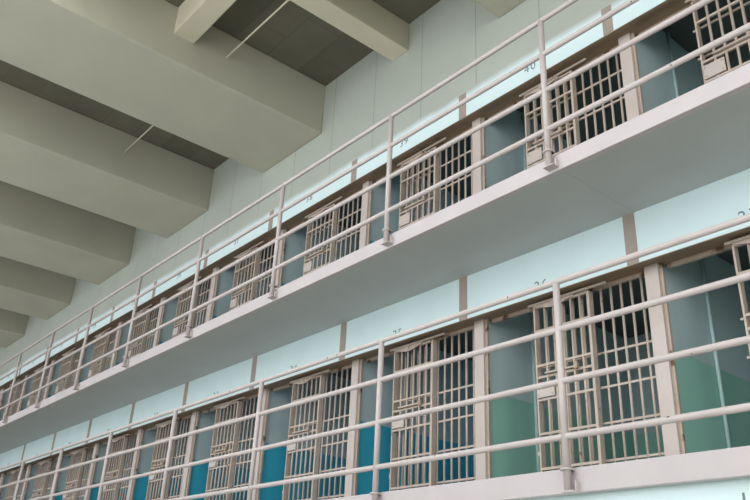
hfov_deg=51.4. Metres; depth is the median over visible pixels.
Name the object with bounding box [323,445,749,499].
walkway edge
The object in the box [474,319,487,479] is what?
pillar
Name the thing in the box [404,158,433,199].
bars
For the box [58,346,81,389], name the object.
bars
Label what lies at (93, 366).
gate
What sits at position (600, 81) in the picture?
bars
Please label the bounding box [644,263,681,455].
pillar
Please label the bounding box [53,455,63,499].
door frame
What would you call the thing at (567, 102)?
bars
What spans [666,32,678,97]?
pipe
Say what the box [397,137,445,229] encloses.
gate
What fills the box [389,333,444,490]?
gate
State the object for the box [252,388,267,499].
pillar
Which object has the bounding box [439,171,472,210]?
bars
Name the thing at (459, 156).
bars
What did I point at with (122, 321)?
door frame
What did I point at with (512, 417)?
wall
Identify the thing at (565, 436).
guard railing
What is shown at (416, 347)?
bars
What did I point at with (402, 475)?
bars
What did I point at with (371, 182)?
door frame
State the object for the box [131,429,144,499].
door frame
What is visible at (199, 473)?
wall
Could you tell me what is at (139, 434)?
pillar
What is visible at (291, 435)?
gate
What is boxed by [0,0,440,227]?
ceiling
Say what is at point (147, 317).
gate
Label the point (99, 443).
door frame
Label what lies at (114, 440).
gate
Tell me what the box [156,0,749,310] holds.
roof slab
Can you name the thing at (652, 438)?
wall
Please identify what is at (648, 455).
bars
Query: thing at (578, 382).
bars
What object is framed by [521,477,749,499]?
wall
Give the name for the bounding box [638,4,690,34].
bars
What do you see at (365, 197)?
pillar
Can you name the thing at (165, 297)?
door frame
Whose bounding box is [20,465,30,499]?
pillar
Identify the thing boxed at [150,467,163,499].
bars
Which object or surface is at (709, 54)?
bars
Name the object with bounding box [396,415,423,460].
bars
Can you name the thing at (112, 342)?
bars
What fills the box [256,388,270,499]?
door frame
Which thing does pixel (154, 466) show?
gate
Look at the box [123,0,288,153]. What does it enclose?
conduit
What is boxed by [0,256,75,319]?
ceiling beam
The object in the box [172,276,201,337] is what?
gate
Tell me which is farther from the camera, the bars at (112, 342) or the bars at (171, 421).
the bars at (112, 342)
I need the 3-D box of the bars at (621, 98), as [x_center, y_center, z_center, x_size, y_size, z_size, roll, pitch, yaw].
[2.298,-1.313,7.844,0.036,0.327,0.536,22,-31,-35]
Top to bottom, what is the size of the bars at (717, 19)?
0.218 m
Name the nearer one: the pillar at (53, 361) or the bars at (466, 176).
the bars at (466, 176)
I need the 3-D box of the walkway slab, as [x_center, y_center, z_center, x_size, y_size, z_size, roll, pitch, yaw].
[-1.491,1.065,10.373,1.053,0.133,52.000,22,-31,-35]
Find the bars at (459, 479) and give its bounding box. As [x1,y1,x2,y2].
[436,455,475,484]
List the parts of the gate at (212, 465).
lock plate, hanger plate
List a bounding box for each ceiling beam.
[0,0,325,172]
[0,81,213,237]
[0,181,135,284]
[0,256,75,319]
[0,308,28,347]
[474,0,524,17]
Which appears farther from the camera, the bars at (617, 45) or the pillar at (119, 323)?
the pillar at (119, 323)
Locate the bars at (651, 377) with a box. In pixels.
[600,365,659,424]
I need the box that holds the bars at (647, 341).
[598,309,651,367]
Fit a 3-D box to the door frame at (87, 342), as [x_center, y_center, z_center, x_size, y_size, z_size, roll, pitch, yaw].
[-6.618,2.967,17.390,0.026,1.923,0.027,22,-31,-35]
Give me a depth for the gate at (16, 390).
20.95 m
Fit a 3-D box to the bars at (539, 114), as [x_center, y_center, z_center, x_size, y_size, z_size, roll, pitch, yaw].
[1.782,-1.479,8.626,0.036,0.415,0.153,22,-31,-35]
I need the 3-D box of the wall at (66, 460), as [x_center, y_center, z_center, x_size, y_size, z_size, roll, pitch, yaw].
[-5.716,4.334,17.745,2.593,4.906,0.117,22,-31,-35]
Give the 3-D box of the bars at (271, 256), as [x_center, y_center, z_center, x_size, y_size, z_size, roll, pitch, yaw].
[-2.085,0.892,12.531,0.036,1.921,1.864,22,-31,-35]
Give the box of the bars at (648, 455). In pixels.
[606,425,664,462]
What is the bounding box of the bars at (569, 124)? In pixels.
[561,122,572,145]
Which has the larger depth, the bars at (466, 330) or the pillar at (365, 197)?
the pillar at (365, 197)
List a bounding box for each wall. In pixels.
[0,0,665,385]
[0,169,749,471]
[0,370,49,499]
[25,352,79,499]
[54,331,115,499]
[90,310,158,499]
[133,286,208,499]
[188,256,272,499]
[259,218,359,499]
[356,172,473,494]
[485,110,635,477]
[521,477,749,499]
[627,332,664,458]
[636,30,749,452]
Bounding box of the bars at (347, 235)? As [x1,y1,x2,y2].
[335,230,359,260]
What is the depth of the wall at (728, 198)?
8.21 m
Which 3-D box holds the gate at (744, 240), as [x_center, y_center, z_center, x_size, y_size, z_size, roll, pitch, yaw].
[3.089,0.668,5.580,0.101,1.877,0.897,22,-31,-35]
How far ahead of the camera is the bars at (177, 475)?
12.46 m
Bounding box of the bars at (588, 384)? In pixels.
[587,379,592,428]
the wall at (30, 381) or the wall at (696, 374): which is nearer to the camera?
the wall at (696, 374)
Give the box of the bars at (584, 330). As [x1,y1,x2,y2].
[565,326,590,371]
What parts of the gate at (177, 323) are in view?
lock plate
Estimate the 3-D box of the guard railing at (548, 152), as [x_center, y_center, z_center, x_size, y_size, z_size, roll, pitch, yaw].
[-4.199,1.268,12.790,0.094,1.554,35.228,22,-31,-35]
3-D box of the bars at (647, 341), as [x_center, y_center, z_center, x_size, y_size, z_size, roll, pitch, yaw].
[2.193,0.787,6.850,0.036,0.437,0.533,22,-31,-35]
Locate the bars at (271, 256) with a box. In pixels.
[222,237,275,306]
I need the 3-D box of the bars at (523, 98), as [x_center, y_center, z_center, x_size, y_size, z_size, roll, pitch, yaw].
[1.528,-1.629,9.047,0.036,0.022,0.532,22,-31,-35]
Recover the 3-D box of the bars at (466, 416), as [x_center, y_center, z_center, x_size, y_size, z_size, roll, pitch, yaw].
[0.842,1.864,8.079,0.036,0.445,0.553,22,-31,-35]
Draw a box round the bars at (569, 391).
[568,383,572,431]
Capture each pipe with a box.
[521,111,526,169]
[530,312,539,471]
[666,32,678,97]
[700,258,731,447]
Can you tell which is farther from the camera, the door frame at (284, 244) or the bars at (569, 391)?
the door frame at (284, 244)
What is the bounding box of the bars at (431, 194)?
[404,193,432,222]
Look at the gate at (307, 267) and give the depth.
11.19 m
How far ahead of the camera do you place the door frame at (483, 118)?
9.02 m
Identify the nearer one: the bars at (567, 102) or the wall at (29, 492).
the bars at (567, 102)
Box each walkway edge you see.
[0,63,749,427]
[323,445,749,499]
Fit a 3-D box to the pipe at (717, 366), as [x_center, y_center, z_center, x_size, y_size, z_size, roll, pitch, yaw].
[3.001,1.009,6.837,0.035,2.366,0.035,22,-31,-35]
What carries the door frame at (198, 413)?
attached to the wall at (728, 198)
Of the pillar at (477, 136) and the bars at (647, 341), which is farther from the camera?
the pillar at (477, 136)
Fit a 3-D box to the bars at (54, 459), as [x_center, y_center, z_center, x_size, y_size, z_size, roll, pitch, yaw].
[-7.371,5.591,17.083,0.036,1.921,1.804,22,-31,-35]
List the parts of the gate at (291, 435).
lock plate, hanger plate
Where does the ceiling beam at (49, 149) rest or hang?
attached to the ceiling at (293, 36)
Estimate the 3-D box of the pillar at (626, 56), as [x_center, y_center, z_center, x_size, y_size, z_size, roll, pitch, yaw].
[2.480,-1.284,7.457,0.056,1.923,0.131,22,-31,-35]
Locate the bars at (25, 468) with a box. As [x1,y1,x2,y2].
[7,467,26,499]
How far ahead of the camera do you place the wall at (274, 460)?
11.34 m
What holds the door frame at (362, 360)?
attached to the wall at (728, 198)
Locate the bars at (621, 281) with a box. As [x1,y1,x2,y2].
[563,271,644,322]
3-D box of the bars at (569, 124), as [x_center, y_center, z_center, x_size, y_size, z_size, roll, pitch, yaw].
[2.025,-1.194,8.146,0.036,0.282,0.140,22,-31,-35]
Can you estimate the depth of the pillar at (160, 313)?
14.81 m
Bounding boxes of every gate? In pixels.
[2,379,19,419]
[5,468,19,499]
[27,365,44,407]
[31,458,51,499]
[55,347,75,393]
[62,447,86,499]
[88,327,110,378]
[101,433,128,499]
[127,304,151,359]
[146,417,179,499]
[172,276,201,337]
[204,396,244,499]
[230,241,262,310]
[282,369,329,499]
[303,196,341,275]
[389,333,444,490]
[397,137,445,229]
[519,58,585,168]
[528,281,605,471]
[685,0,749,83]
[724,235,749,353]
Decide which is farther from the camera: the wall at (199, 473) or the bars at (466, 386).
the wall at (199, 473)
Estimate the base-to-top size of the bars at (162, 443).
0.354 m
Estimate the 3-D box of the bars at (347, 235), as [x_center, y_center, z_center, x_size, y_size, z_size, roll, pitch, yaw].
[-0.375,-0.065,10.755,0.036,0.322,0.537,22,-31,-35]
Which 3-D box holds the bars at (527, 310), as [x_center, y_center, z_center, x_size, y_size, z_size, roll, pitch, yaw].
[1.411,0.674,7.960,0.036,0.054,0.532,22,-31,-35]
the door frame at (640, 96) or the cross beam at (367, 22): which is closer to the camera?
the door frame at (640, 96)
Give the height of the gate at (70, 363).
1.877 m
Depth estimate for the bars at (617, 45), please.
8.17 m
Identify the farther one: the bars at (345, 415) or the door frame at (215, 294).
the door frame at (215, 294)
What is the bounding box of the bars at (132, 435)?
[102,432,137,499]
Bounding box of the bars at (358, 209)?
[336,189,361,233]
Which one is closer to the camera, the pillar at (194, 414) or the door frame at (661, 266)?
the door frame at (661, 266)
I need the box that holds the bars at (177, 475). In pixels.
[167,468,183,498]
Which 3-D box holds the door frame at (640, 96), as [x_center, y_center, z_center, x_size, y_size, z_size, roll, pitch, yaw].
[2.542,-1.303,7.410,0.026,1.923,0.027,22,-31,-35]
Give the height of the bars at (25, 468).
1.921 m
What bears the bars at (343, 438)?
in the wall at (368, 402)
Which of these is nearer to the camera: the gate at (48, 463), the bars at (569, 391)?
the bars at (569, 391)
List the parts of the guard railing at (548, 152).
post, post, post, post, post, post, rail, post, post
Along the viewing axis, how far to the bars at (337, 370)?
9.98 m
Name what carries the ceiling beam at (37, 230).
attached to the ceiling at (293, 36)
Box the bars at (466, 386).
[437,357,474,405]
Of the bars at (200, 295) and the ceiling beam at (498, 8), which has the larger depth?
the bars at (200, 295)
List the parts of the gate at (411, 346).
lock plate, hanger plate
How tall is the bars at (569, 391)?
0.440 m
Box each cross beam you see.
[174,0,235,43]
[290,0,408,60]
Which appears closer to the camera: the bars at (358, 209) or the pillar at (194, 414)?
the bars at (358, 209)
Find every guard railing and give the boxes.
[0,0,749,422]
[0,213,749,499]
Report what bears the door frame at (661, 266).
attached to the wall at (728, 198)
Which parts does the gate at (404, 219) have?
lock plate, hanger plate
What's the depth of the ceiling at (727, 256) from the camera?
8.99 m
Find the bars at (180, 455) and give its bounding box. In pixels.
[172,415,191,466]
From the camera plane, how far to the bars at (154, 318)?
15.32 m
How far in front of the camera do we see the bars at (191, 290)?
14.36 m
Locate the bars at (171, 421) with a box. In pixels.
[160,421,171,438]
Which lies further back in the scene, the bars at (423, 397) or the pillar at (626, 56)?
the bars at (423, 397)
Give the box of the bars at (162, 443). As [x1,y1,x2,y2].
[156,443,167,464]
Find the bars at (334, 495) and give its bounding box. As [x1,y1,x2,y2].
[316,476,343,499]
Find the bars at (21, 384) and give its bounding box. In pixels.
[7,378,24,413]
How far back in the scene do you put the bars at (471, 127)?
9.61 m
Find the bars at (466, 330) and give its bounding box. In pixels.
[422,325,473,362]
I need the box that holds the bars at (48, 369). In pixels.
[32,364,50,401]
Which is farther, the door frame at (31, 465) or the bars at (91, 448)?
the door frame at (31, 465)
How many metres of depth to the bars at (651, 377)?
6.61 m
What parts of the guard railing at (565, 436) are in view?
post, post, post, post, post, post, rail, rail, post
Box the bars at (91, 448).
[65,446,93,499]
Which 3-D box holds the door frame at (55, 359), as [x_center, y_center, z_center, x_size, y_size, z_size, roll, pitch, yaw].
[-7.903,3.566,18.790,0.026,1.923,0.027,22,-31,-35]
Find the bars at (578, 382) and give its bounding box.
[577,381,582,430]
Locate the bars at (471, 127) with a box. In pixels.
[437,127,471,146]
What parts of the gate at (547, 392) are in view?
lock plate, hanger plate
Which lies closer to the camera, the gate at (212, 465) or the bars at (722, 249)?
the bars at (722, 249)
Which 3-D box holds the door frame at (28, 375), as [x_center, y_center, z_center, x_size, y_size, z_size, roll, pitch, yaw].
[-9.188,4.165,20.190,0.026,1.923,0.027,22,-31,-35]
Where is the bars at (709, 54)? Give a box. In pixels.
[705,40,734,57]
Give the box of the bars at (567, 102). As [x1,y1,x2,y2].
[550,82,570,123]
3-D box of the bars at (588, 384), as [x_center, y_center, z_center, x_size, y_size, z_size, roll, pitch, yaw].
[1.914,1.366,6.911,0.036,0.441,0.027,22,-31,-35]
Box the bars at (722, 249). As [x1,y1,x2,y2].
[667,244,749,358]
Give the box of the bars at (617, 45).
[573,45,618,71]
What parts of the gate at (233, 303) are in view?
lock plate, hanger plate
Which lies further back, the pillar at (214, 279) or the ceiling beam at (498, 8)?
the pillar at (214, 279)
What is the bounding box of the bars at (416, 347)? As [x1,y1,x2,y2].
[399,347,418,369]
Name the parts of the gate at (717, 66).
lock plate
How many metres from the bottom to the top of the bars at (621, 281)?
0.283 m
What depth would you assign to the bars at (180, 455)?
12.76 m
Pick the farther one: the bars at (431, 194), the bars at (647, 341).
the bars at (431, 194)
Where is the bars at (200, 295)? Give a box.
[193,273,212,327]
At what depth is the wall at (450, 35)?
11.01 m
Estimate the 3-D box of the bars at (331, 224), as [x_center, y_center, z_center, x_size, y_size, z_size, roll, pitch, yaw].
[-0.756,-0.233,11.356,0.036,0.194,0.440,22,-31,-35]
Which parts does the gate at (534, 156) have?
lock plate, hanger plate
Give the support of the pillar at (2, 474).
on the floor
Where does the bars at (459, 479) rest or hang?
in the wall at (512, 417)
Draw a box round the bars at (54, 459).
[34,457,57,499]
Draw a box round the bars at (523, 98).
[488,98,523,118]
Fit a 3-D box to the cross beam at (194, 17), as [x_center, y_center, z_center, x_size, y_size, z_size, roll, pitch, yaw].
[-1.455,-3.612,9.465,0.306,0.468,3.536,22,-31,-35]
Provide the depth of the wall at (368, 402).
10.09 m
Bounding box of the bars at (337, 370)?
[310,364,351,392]
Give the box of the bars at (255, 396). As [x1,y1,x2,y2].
[202,394,257,499]
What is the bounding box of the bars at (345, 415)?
[322,392,348,431]
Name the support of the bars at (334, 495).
in the wall at (368, 402)
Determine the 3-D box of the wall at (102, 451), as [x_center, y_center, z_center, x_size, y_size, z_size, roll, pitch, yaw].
[-4.436,3.737,16.350,2.594,4.906,0.117,22,-31,-35]
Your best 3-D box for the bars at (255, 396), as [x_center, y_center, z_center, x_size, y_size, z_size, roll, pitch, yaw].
[-2.199,3.180,11.448,0.036,1.921,1.864,22,-31,-35]
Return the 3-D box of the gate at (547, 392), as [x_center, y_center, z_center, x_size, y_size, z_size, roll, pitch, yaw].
[1.788,1.275,6.997,0.101,1.877,0.897,22,-31,-35]
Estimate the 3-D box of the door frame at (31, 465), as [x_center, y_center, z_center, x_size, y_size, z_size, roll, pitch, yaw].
[-8.017,5.854,17.707,0.026,1.923,0.027,22,-31,-35]
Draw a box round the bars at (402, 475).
[395,465,409,489]
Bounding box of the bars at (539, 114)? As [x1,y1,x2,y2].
[529,99,540,130]
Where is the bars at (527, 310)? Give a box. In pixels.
[492,307,532,323]
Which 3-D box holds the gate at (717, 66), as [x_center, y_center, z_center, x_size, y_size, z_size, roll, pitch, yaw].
[3.203,-1.619,6.663,0.101,1.877,0.897,22,-31,-35]
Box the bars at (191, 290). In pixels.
[180,290,191,314]
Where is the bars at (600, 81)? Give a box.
[577,54,621,106]
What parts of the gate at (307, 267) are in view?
lock plate, hanger plate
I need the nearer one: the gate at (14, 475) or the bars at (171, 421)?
the bars at (171, 421)
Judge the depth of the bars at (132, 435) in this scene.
14.23 m
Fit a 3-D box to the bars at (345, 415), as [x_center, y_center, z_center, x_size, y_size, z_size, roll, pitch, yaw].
[-0.478,2.032,9.759,0.036,0.438,0.532,22,-31,-35]
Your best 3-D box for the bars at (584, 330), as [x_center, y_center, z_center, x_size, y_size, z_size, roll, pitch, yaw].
[1.881,0.932,7.190,0.036,0.435,0.265,22,-31,-35]
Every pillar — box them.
[0,473,3,485]
[16,375,27,412]
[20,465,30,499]
[43,360,54,399]
[84,443,98,499]
[110,321,121,367]
[126,429,142,499]
[152,297,164,347]
[180,411,197,496]
[205,267,217,322]
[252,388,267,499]
[274,229,284,289]
[344,359,360,496]
[359,181,369,248]
[472,117,482,194]
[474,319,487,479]
[618,33,640,120]
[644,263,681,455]
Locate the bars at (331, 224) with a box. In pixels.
[313,224,331,235]
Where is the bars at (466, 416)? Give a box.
[436,404,474,454]
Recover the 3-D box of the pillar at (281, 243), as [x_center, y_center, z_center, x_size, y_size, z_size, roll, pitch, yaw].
[-1.489,0.566,11.781,0.056,1.923,0.131,22,-31,-35]
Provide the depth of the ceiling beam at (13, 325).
21.36 m
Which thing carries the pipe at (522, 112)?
attached to the wall at (512, 417)
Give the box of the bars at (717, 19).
[700,1,749,29]
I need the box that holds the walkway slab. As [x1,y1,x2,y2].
[0,87,749,453]
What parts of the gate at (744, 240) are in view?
hanger plate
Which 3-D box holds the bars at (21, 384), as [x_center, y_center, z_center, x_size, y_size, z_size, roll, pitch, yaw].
[-9.827,4.502,20.966,0.036,1.921,1.804,22,-31,-35]
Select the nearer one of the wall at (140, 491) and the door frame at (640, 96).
the door frame at (640, 96)
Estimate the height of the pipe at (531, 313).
2.366 m
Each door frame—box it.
[19,375,28,411]
[23,465,31,499]
[46,359,55,398]
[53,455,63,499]
[78,342,87,382]
[88,443,100,499]
[114,321,123,365]
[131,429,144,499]
[157,297,166,345]
[186,411,199,495]
[211,267,219,319]
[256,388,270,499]
[279,229,286,286]
[353,359,363,495]
[367,181,372,244]
[482,117,485,189]
[485,319,491,478]
[631,33,644,113]
[659,263,686,453]
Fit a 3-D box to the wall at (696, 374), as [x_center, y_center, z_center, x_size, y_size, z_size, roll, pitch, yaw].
[3.444,0.064,7.765,2.594,4.906,0.117,22,-31,-35]
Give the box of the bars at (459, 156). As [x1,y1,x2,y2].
[439,135,472,181]
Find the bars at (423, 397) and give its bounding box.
[397,370,429,414]
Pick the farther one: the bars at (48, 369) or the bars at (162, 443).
the bars at (48, 369)
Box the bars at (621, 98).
[579,95,624,139]
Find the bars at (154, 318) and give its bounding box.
[126,303,159,354]
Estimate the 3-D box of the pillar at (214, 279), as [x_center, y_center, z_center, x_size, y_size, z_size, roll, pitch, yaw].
[-2.816,1.185,13.227,0.056,1.923,0.131,22,-31,-35]
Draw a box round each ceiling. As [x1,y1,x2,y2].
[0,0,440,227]
[333,245,749,379]
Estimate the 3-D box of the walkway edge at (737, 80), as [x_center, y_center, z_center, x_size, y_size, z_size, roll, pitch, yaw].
[-1.914,0.890,10.059,0.058,0.150,52.000,22,-31,-35]
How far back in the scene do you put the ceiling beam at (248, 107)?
10.88 m
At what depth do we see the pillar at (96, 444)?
15.10 m
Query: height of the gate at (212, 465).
1.877 m
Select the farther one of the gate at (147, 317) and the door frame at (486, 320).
the gate at (147, 317)
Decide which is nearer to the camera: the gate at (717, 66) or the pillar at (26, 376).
the gate at (717, 66)
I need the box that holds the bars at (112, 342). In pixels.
[89,326,117,374]
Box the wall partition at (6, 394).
[0,383,22,420]
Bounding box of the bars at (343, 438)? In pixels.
[318,433,346,473]
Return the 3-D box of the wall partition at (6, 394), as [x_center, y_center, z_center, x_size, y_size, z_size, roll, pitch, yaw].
[-9.514,4.987,22.486,2.593,2.372,0.117,22,-31,-35]

